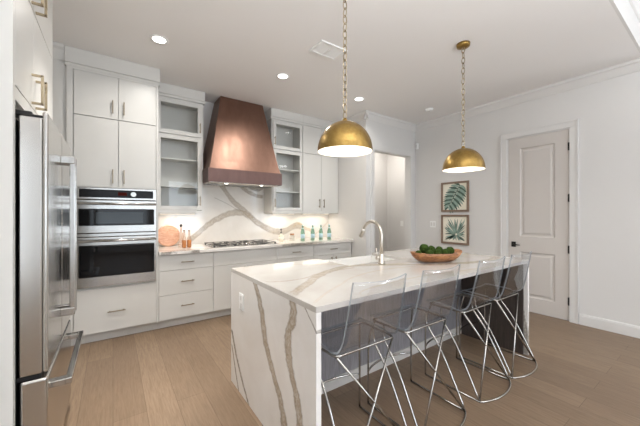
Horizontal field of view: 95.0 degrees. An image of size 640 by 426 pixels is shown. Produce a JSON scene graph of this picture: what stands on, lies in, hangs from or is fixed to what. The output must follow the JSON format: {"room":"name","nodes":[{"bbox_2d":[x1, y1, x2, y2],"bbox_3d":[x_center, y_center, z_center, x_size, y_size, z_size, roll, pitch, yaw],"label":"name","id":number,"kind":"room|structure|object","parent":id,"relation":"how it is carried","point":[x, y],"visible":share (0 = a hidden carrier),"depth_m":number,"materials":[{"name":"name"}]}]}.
{"room":"kitchen","nodes":[
{"label":"kitchen","id":0,"kind":"room"},
{"bbox_2d":[203,102,315,243],"bbox_3d":[-1.666,-0.161,4.437,4.400,3.030,0.070,0,0,-35],"label":"wall","id":1,"kind":"structure","parent":0,"point":[208,107],"depth_m":4.37,"materials":[{"name":"paint"}]},
{"bbox_2d":[158,82,204,212],"bbox_3d":[-1.915,-0.844,3.983,0.606,1.662,0.344,0,0,-35],"label":"upper cabinet","id":2,"kind":"object","parent":1,"relation":"attached to","point":[180,109],"visible":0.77,"depth_m":4.04,"materials":[{"name":"paint"}]},
{"bbox_2d":[159,213,195,213],"bbox_3d":[-1.936,-0.004,3.995,0.450,0.016,0.040,0,0,-35],"label":"light","id":3,"kind":"object","parent":2,"relation":"attached to","point":[159,213],"visible":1,"depth_m":3.97,"materials":[{"name":"white plastic"}]},
{"bbox_2d":[161,157,196,163],"bbox_3d":[-1.944,-0.731,4.007,0.548,0.018,0.248,0,0,-35],"label":"shelf","id":4,"kind":"object","parent":2,"relation":"attached to","point":[164,160],"depth_m":4.02,"materials":[{"name":"paint"}]},
{"bbox_2d":[161,185,196,188],"bbox_3d":[-1.944,-0.366,4.007,0.548,0.018,0.248,0,0,-35],"label":"shelf","id":5,"kind":"object","parent":2,"relation":"attached to","point":[162,186],"depth_m":3.97,"materials":[{"name":"paint"}]},
{"bbox_2d":[203,96,281,187],"bbox_3d":[-1.182,-1.044,4.334,1.064,1.255,0.613,0,0,-35],"label":"range hood","id":6,"kind":"object","parent":1,"relation":"attached to","point":[238,150],"visible":0.99,"depth_m":4.17,"materials":[{"name":"orange metal"}]},
{"bbox_2d":[158,143,327,245],"bbox_3d":[-1.058,-0.303,4.812,2.963,1.486,0.018,0,0,-35],"label":"backsplash","id":7,"kind":"structure","parent":1,"relation":"attached to","point":[236,214],"depth_m":4.62,"materials":[{"name":"stone"}]},
{"bbox_2d":[264,108,302,212],"bbox_3d":[-0.613,-0.844,4.903,0.591,1.662,0.344,0,0,-35],"label":"upper cabinet","id":8,"kind":"object","parent":1,"relation":"attached to","point":[284,127],"visible":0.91,"depth_m":4.95,"materials":[{"name":"paint"}]},
{"bbox_2d":[276,191,298,193],"bbox_3d":[-0.624,-0.366,4.939,0.530,0.018,0.248,0,0,-35],"label":"shelf","id":9,"kind":"object","parent":8,"relation":"attached to","point":[277,192],"depth_m":4.94,"materials":[{"name":"paint"}]},
{"bbox_2d":[279,168,298,172],"bbox_3d":[-0.624,-0.731,4.939,0.530,0.018,0.248,0,0,-35],"label":"shelf","id":10,"kind":"object","parent":8,"relation":"attached to","point":[281,170],"depth_m":4.98,"materials":[{"name":"paint"}]},
{"bbox_2d":[302,115,337,212],"bbox_3d":[-0.056,-0.844,5.297,0.771,1.662,0.344,0,0,-35],"label":"upper cabinet","id":11,"kind":"object","parent":1,"relation":"attached to","point":[319,172],"visible":0.68,"depth_m":5.12,"materials":[{"name":"paint"}]},
{"bbox_2d":[53,0,639,123],"bbox_3d":[0.259,-1.706,3.532,6.700,0.060,4.330,0,0,-35],"label":"ceiling","id":12,"kind":"structure","parent":0,"point":[403,57],"depth_m":2.90,"materials":[{"name":"paint"}]},
{"bbox_2d":[149,34,168,44],"bbox_3d":[-1.545,-1.673,2.815,0.172,0.006,0.172,0,0,-35],"label":"recessed light","id":13,"kind":"object","parent":12,"relation":"in","point":[161,40],"visible":1,"depth_m":2.81,"materials":[{"name":"white plastic"}]},
{"bbox_2d":[276,73,289,79],"bbox_3d":[-0.452,-1.673,3.562,0.172,0.006,0.172,0,0,-35],"label":"recessed light","id":14,"kind":"object","parent":12,"relation":"in","point":[279,75],"visible":1,"depth_m":3.56,"materials":[{"name":"white plastic"}]},
{"bbox_2d":[309,40,347,60],"bbox_3d":[0.085,-1.670,2.999,0.330,0.012,0.230,0,0,-35],"label":"ceiling vent","id":15,"kind":"object","parent":12,"relation":"in","point":[323,48],"visible":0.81,"depth_m":2.99,"materials":[{"name":"white plastic"}]},
{"bbox_2d":[318,0,372,156],"bbox_3d":[0.175,-1.056,2.052,0.384,1.240,0.384,0,0,-35],"label":"pendant light","id":16,"kind":"object","parent":12,"relation":"hanging from","point":[344,138],"visible":1,"depth_m":1.95,"materials":[{"name":"gold metal"}]},
{"bbox_2d":[353,97,364,101],"bbox_3d":[0.568,-1.673,4.271,0.172,0.006,0.172,0,0,-35],"label":"recessed light","id":17,"kind":"object","parent":12,"relation":"in","point":[358,99],"visible":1,"depth_m":4.27,"materials":[{"name":"white plastic"}]},
{"bbox_2d":[425,108,432,111],"bbox_3d":[1.740,-1.655,4.677,0.132,0.040,0.132,0,0,-35],"label":"smoke detector","id":18,"kind":"object","parent":12,"relation":"attached to","point":[426,109],"visible":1,"depth_m":4.64,"materials":[{"name":"white plastic"}]},
{"bbox_2d":[442,40,485,172],"bbox_3d":[1.413,-1.056,2.890,0.384,1.240,0.384,0,0,-35],"label":"pendant light","id":19,"kind":"object","parent":12,"relation":"hanging from","point":[464,159],"visible":1,"depth_m":2.82,"materials":[{"name":"gold metal"}]},
{"bbox_2d":[609,0,639,52],"bbox_3d":[2.557,-1.871,2.447,9.200,0.390,0.095,0,0,-35],"label":"trim","id":20,"kind":"structure","parent":12,"relation":"attached to","point":[628,11],"depth_m":2.68,"materials":[{"name":"paint"}]},
{"bbox_2d":[328,119,369,256],"bbox_3d":[0.437,-0.161,5.360,0.100,3.030,1.250,0,0,-35],"label":"wall","id":21,"kind":"structure","parent":0,"point":[353,213],"depth_m":5.05,"materials":[{"name":"paint"}]},
{"bbox_2d":[340,58,639,131],"bbox_3d":[1.897,-1.619,4.264,1.360,0.115,3.635,0,0,-35],"label":"trim","id":22,"kind":"structure","parent":21,"relation":"attached to","point":[632,66],"depth_m":4.14,"materials":[{"name":"paint"}]},
{"bbox_2d":[63,312,639,425],"bbox_3d":[2.916,1.384,1.938,9.200,0.060,10.000,0,0,-35],"label":"floor","id":23,"kind":"structure","parent":0,"point":[177,375],"depth_m":2.33,"materials":[{"name":"brown wood"}]},
{"bbox_2d":[0,0,52,425],"bbox_3d":[-1.853,-0.161,1.494,0.698,3.029,1.010,0,0,-35],"label":"cabinet","id":24,"kind":"object","parent":23,"relation":"on","point":[26,26],"visible":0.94,"depth_m":1.25,"materials":[{"name":"paint"}]},
{"bbox_2d":[15,109,83,425],"bbox_3d":[-1.791,0.442,1.538,0.811,1.825,0.916,0,0,-35],"label":"refrigerator","id":25,"kind":"object","parent":23,"relation":"on","point":[45,167],"visible":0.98,"depth_m":1.35,"materials":[{"name":"silver metal"}]},
{"bbox_2d":[15,118,19,425],"bbox_3d":[-1.865,0.464,1.486,0.628,1.780,0.910,0,0,-35],"label":"door gasket","id":26,"kind":"object","parent":25,"relation":"in","point":[17,122],"depth_m":1.30,"materials":[{"name":"black rubber"}]},
{"bbox_2d":[53,41,159,345],"bbox_3d":[-2.558,-0.161,3.313,1.247,3.029,0.733,0,0,-35],"label":"tall cabinet","id":27,"kind":"object","parent":23,"relation":"on","point":[105,108],"visible":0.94,"depth_m":3.13,"materials":[{"name":"paint"}]},
{"bbox_2d":[77,187,155,288],"bbox_3d":[-2.328,0.244,3.380,0.712,1.041,0.692,0,0,-35],"label":"double wall oven","id":28,"kind":"object","parent":27,"relation":"in","point":[116,227],"visible":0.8,"depth_m":3.13,"materials":[{"name":"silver metal"}]},
{"bbox_2d":[158,252,212,328],"bbox_3d":[-1.809,0.916,3.843,0.617,0.875,0.732,0,0,-35],"label":"base cabinet","id":29,"kind":"object","parent":23,"relation":"on","point":[185,281],"visible":0.97,"depth_m":3.56,"materials":[{"name":"paint"}]},
{"bbox_2d":[158,237,352,255],"bbox_3d":[-0.842,0.459,4.508,2.965,0.038,0.725,0,0,-35],"label":"countertop","id":30,"kind":"structure","parent":29,"relation":"on","point":[195,248],"depth_m":4.09,"materials":[{"name":"stone"}]},
{"bbox_2d":[158,225,179,245],"bbox_3d":[-2.060,0.295,3.981,0.290,0.284,0.077,0,0,-35],"label":"serving board","id":31,"kind":"object","parent":30,"relation":"on","point":[168,235],"visible":0.86,"depth_m":3.97,"materials":[{"name":"wood"}]},
{"bbox_2d":[182,230,185,247],"bbox_3d":[-1.761,0.324,3.800,0.054,0.232,0.054,0,0,-35],"label":"bottle","id":32,"kind":"object","parent":30,"relation":"on","point":[183,241],"visible":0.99,"depth_m":3.78,"materials":[{"name":"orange glass"}]},
{"bbox_2d":[187,230,190,247],"bbox_3d":[-1.712,0.324,3.835,0.054,0.232,0.054,0,0,-35],"label":"bottle","id":33,"kind":"object","parent":30,"relation":"on","point":[188,241],"visible":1,"depth_m":3.81,"materials":[{"name":"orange glass"}]},
{"bbox_2d":[203,239,277,247],"bbox_3d":[-1.148,0.423,4.258,0.930,0.034,0.520,0,0,-35],"label":"gas cooktop","id":34,"kind":"object","parent":30,"relation":"in","point":[242,242],"visible":1,"depth_m":4.15,"materials":[{"name":"silver metal"}]},
{"bbox_2d":[279,229,283,241],"bbox_3d":[-0.622,0.337,4.691,0.081,0.206,0.081,0,0,-35],"label":"soap bottle","id":35,"kind":"object","parent":30,"relation":"on","point":[281,237],"visible":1,"depth_m":4.66,"materials":[{"name":"beige ceramic"}]},
{"bbox_2d":[212,247,276,317],"bbox_3d":[-1.187,0.916,4.282,0.906,0.875,0.732,0,0,-35],"label":"base cabinet","id":36,"kind":"object","parent":23,"relation":"on","point":[223,261],"visible":0.48,"depth_m":3.86,"materials":[{"name":"paint"}]},
{"bbox_2d":[277,245,312,262],"bbox_3d":[-0.555,0.916,4.729,0.642,0.875,0.732,0,0,-35],"label":"base cabinet","id":37,"kind":"object","parent":23,"relation":"on","point":[302,252],"visible":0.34,"depth_m":4.44,"materials":[{"name":"paint"}]},
{"bbox_2d":[313,242,350,259],"bbox_3d":[0.033,0.916,5.144,0.798,0.875,0.732,0,0,-35],"label":"base cabinet","id":38,"kind":"object","parent":23,"relation":"on","point":[329,251],"visible":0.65,"depth_m":4.86,"materials":[{"name":"paint"}]},
{"bbox_2d":[321,273,406,425],"bbox_3d":[0.210,0.846,1.730,0.494,1.014,0.584,0,0,-35],"label":"bar stool","id":39,"kind":"object","parent":23,"relation":"on","point":[375,343],"visible":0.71,"depth_m":1.70,"materials":[{"name":"silver metal"}]},
{"bbox_2d":[367,264,466,425],"bbox_3d":[0.668,0.846,2.043,0.494,1.014,0.584,0,0,-35],"label":"bar stool","id":40,"kind":"object","parent":23,"relation":"on","point":[462,407],"visible":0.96,"depth_m":2.01,"materials":[{"name":"silver metal"}]},
{"bbox_2d":[321,264,523,394],"bbox_3d":[0.640,0.918,2.607,2.421,0.872,1.170,0,0,-35],"label":"kitchen island","id":41,"kind":"object","parent":23,"relation":"on","point":[502,330],"visible":0.31,"depth_m":2.83,"materials":[{"name":"grey wood"}]},
{"bbox_2d":[231,248,528,425],"bbox_3d":[0.644,0.897,2.603,2.487,0.914,1.223,0,0,-35],"label":"island countertop","id":42,"kind":"structure","parent":41,"relation":"on","point":[276,336],"depth_m":1.90,"materials":[{"name":"stone"}]},
{"bbox_2d":[239,292,242,310],"bbox_3d":[-0.589,0.654,2.186,0.008,0.120,0.080,0,0,-35],"label":"power outlet","id":43,"kind":"object","parent":42,"relation":"attached to","point":[240,294],"visible":1,"depth_m":2.18,"materials":[{"name":"white plastic"}]},
{"bbox_2d":[326,255,393,265],"bbox_3d":[0.411,0.586,2.910,0.734,0.241,0.472,0,0,-35],"label":"sink","id":44,"kind":"object","parent":42,"relation":"in","point":[369,258],"visible":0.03,"depth_m":3.14,"materials":[{"name":"white ceramic"}]},
{"bbox_2d":[359,220,384,263],"bbox_3d":[0.453,0.246,2.677,0.102,0.386,0.312,0,0,-35],"label":"kitchen faucet","id":45,"kind":"object","parent":42,"relation":"on","point":[380,257],"visible":1,"depth_m":2.58,"materials":[{"name":"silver metal"}]},
{"bbox_2d":[378,253,384,263],"bbox_3d":[0.541,0.394,2.587,0.062,0.090,0.062,0,0,-35],"label":"base","id":46,"kind":"object","parent":45,"relation":"on","point":[381,256],"depth_m":2.56,"materials":[{"name":"silver metal"}]},
{"bbox_2d":[410,249,461,262],"bbox_3d":[1.081,0.388,2.724,0.530,0.102,0.252,0,0,-19],"label":"dough bowl","id":47,"kind":"object","parent":42,"relation":"on","point":[422,257],"visible":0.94,"depth_m":2.62,"materials":[{"name":"brown wood"}]},
{"bbox_2d":[419,244,428,252],"bbox_3d":[0.970,0.322,2.731,0.086,0.088,0.088,0,0,-35],"label":"moss ball","id":48,"kind":"object","parent":47,"relation":"in","point":[423,248],"visible":0.84,"depth_m":2.70,"materials":[{"name":"green plant"}]},
{"bbox_2d":[433,249,441,253],"bbox_3d":[1.074,0.356,2.675,0.073,0.071,0.073,0,0,-35],"label":"moss ball","id":49,"kind":"object","parent":47,"relation":"in","point":[436,251],"visible":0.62,"depth_m":2.65,"materials":[{"name":"green plant"}]},
{"bbox_2d":[441,248,449,253],"bbox_3d":[1.158,0.355,2.703,0.074,0.073,0.074,0,0,-35],"label":"moss ball","id":50,"kind":"object","parent":47,"relation":"in","point":[444,251],"visible":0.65,"depth_m":2.68,"materials":[{"name":"green plant"}]},
{"bbox_2d":[446,247,453,253],"bbox_3d":[1.231,0.348,2.774,0.077,0.078,0.078,0,0,-35],"label":"moss ball","id":51,"kind":"object","parent":47,"relation":"in","point":[451,249],"visible":0.66,"depth_m":2.75,"materials":[{"name":"green plant"}]},
{"bbox_2d":[425,256,510,402],"bbox_3d":[1.211,0.846,2.418,0.494,1.014,0.584,0,0,-35],"label":"bar stool","id":52,"kind":"object","parent":23,"relation":"on","point":[471,297],"visible":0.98,"depth_m":2.35,"materials":[{"name":"silver metal"}]},
{"bbox_2d":[459,251,537,378],"bbox_3d":[1.647,0.846,2.726,0.494,1.014,0.584,0,0,-35],"label":"bar stool","id":53,"kind":"object","parent":23,"relation":"on","point":[530,253],"visible":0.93,"depth_m":2.66,"materials":[{"name":"silver metal"}]},
{"bbox_2d":[375,153,386,252],"bbox_3d":[0.905,-0.161,6.517,2.200,3.030,0.100,0,0,-35],"label":"wall","id":54,"kind":"structure","parent":0,"point":[380,159],"depth_m":6.83,"materials":[{"name":"paint"}]},
{"bbox_2d":[370,144,413,254],"bbox_3d":[1.268,0.094,5.241,1.120,2.520,0.133,0,0,-35],"label":"door frame","id":55,"kind":"structure","parent":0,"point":[408,155],"depth_m":5.47,"materials":[{"name":"paint"}]},
{"bbox_2d":[370,120,414,247],"bbox_3d":[1.329,-0.161,5.293,1.280,3.030,0.110,0,0,-35],"label":"wall","id":56,"kind":"structure","parent":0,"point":[381,134],"depth_m":5.22,"materials":[{"name":"paint"}]},
{"bbox_2d":[387,155,404,250],"bbox_3d":[2.046,-0.161,6.375,0.100,3.030,1.450,0,0,-35],"label":"wall","id":57,"kind":"structure","parent":0,"point":[395,164],"depth_m":6.73,"materials":[{"name":"paint"}]},
{"bbox_2d":[415,71,639,325],"bbox_3d":[2.803,-0.326,4.247,0.100,3.360,3.300,0,0,-35],"label":"wall","id":58,"kind":"structure","parent":0,"point":[607,112],"depth_m":3.55,"materials":[{"name":"paint"}]},
{"bbox_2d":[430,221,435,226],"bbox_3d":[2.024,0.181,5.254,0.010,0.115,0.115,0,0,-35],"label":"light switch","id":59,"kind":"object","parent":58,"relation":"attached to","point":[432,223],"visible":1,"depth_m":5.25,"materials":[{"name":"white plastic"}]},
{"bbox_2d":[441,180,468,212],"bbox_3d":[2.255,-0.275,4.911,0.028,0.533,0.483,0,0,-35],"label":"framed print","id":60,"kind":"object","parent":58,"relation":"attached to","point":[454,195],"visible":1,"depth_m":4.90,"materials":[{"name":"paper"}]},
{"bbox_2d":[441,215,468,244],"bbox_3d":[2.255,0.259,4.911,0.028,0.494,0.483,0,0,-35],"label":"framed print","id":61,"kind":"object","parent":58,"relation":"attached to","point":[454,228],"visible":1,"depth_m":4.90,"materials":[{"name":"beige paper"}]},
{"bbox_2d":[445,218,464,240],"bbox_3d":[2.255,0.259,4.910,0.001,0.365,0.357,0,0,-35],"label":"artwork","id":62,"kind":"object","parent":61,"relation":"attached to","point":[454,227],"depth_m":4.90,"materials":[{"name":"green paper"}]},
{"bbox_2d":[508,129,568,320],"bbox_3d":[2.934,0.137,3.967,0.097,2.418,0.700,0,0,-35],"label":"door","id":63,"kind":"structure","parent":58,"relation":"in","point":[538,165],"depth_m":3.92,"materials":[{"name":"paint"}]},
{"bbox_2d":[500,119,578,323],"bbox_3d":[2.964,0.090,3.996,0.126,2.528,0.891,0,0,-35],"label":"trim","id":64,"kind":"structure","parent":58,"relation":"attached to","point":[572,125],"depth_m":3.66,"materials":[{"name":"paint"}]},
{"bbox_2d":[579,314,639,338],"bbox_3d":[3.448,1.289,3.233,0.016,0.130,0.900,0,0,-35],"label":"baseboard","id":65,"kind":"structure","parent":58,"relation":"attached to","point":[586,320],"depth_m":3.37,"materials":[{"name":"paint"}]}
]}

